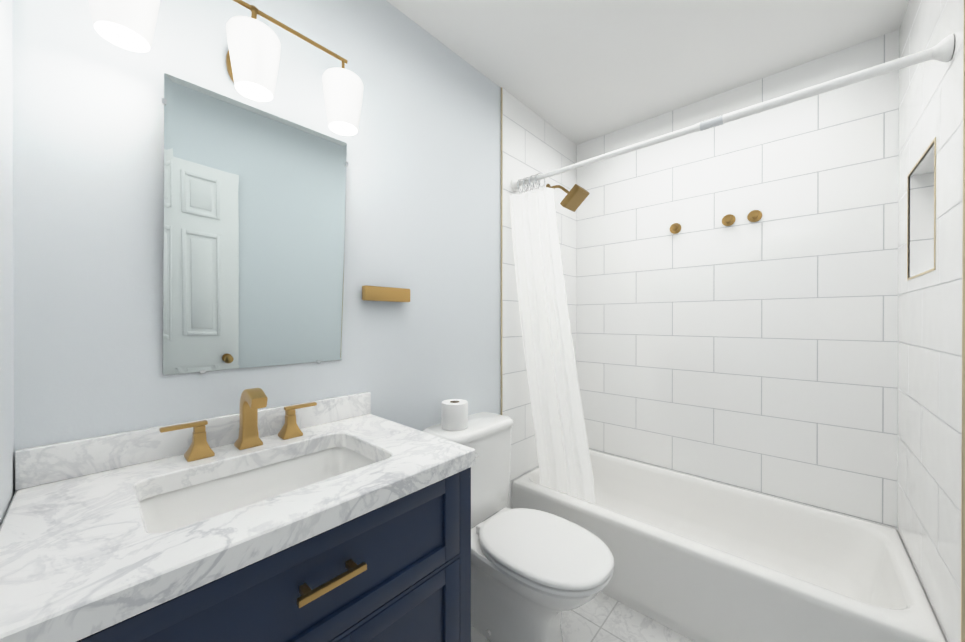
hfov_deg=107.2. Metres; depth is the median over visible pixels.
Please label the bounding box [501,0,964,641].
trim
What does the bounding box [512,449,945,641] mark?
bathtub
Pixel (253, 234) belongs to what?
mirror
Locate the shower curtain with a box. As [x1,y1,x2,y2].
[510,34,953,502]
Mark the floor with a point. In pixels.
(601, 617)
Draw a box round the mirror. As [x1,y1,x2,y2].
[162,73,347,374]
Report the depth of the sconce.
0.90 m
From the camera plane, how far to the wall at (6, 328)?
0.67 m
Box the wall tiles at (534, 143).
[502,89,576,508]
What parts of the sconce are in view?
vanity sconce light shade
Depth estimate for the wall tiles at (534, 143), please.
2.05 m
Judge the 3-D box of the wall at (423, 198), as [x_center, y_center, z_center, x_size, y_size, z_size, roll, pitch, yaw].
[-0.873,0.001,0.915,0.100,2.500,2.795,0,0,42]
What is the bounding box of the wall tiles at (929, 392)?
[897,0,963,641]
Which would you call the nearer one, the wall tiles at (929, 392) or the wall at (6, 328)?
the wall at (6, 328)
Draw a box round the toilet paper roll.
[441,399,467,430]
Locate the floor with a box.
[471,592,694,641]
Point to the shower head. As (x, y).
(575, 198)
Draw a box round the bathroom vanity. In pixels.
[0,392,474,641]
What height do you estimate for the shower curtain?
1.733 m
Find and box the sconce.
[88,0,363,135]
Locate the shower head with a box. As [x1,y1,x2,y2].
[546,184,589,211]
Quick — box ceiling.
[386,0,908,144]
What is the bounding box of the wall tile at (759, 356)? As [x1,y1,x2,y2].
[576,30,898,529]
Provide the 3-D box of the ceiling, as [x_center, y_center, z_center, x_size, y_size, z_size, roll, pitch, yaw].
[0.043,-1.278,0.717,1.720,0.060,3.737,0,0,42]
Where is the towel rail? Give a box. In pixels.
[362,285,409,301]
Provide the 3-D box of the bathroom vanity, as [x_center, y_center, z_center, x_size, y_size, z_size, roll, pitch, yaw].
[-0.485,0.759,0.844,0.569,0.986,0.800,0,0,42]
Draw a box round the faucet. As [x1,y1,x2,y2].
[159,388,316,461]
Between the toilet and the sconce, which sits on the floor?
the toilet
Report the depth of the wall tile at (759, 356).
1.85 m
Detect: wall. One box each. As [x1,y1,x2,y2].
[0,0,13,526]
[12,0,500,493]
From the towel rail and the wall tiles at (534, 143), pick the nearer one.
the towel rail
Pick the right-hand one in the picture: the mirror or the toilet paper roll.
the toilet paper roll
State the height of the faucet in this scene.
0.162 m
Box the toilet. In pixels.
[423,412,613,641]

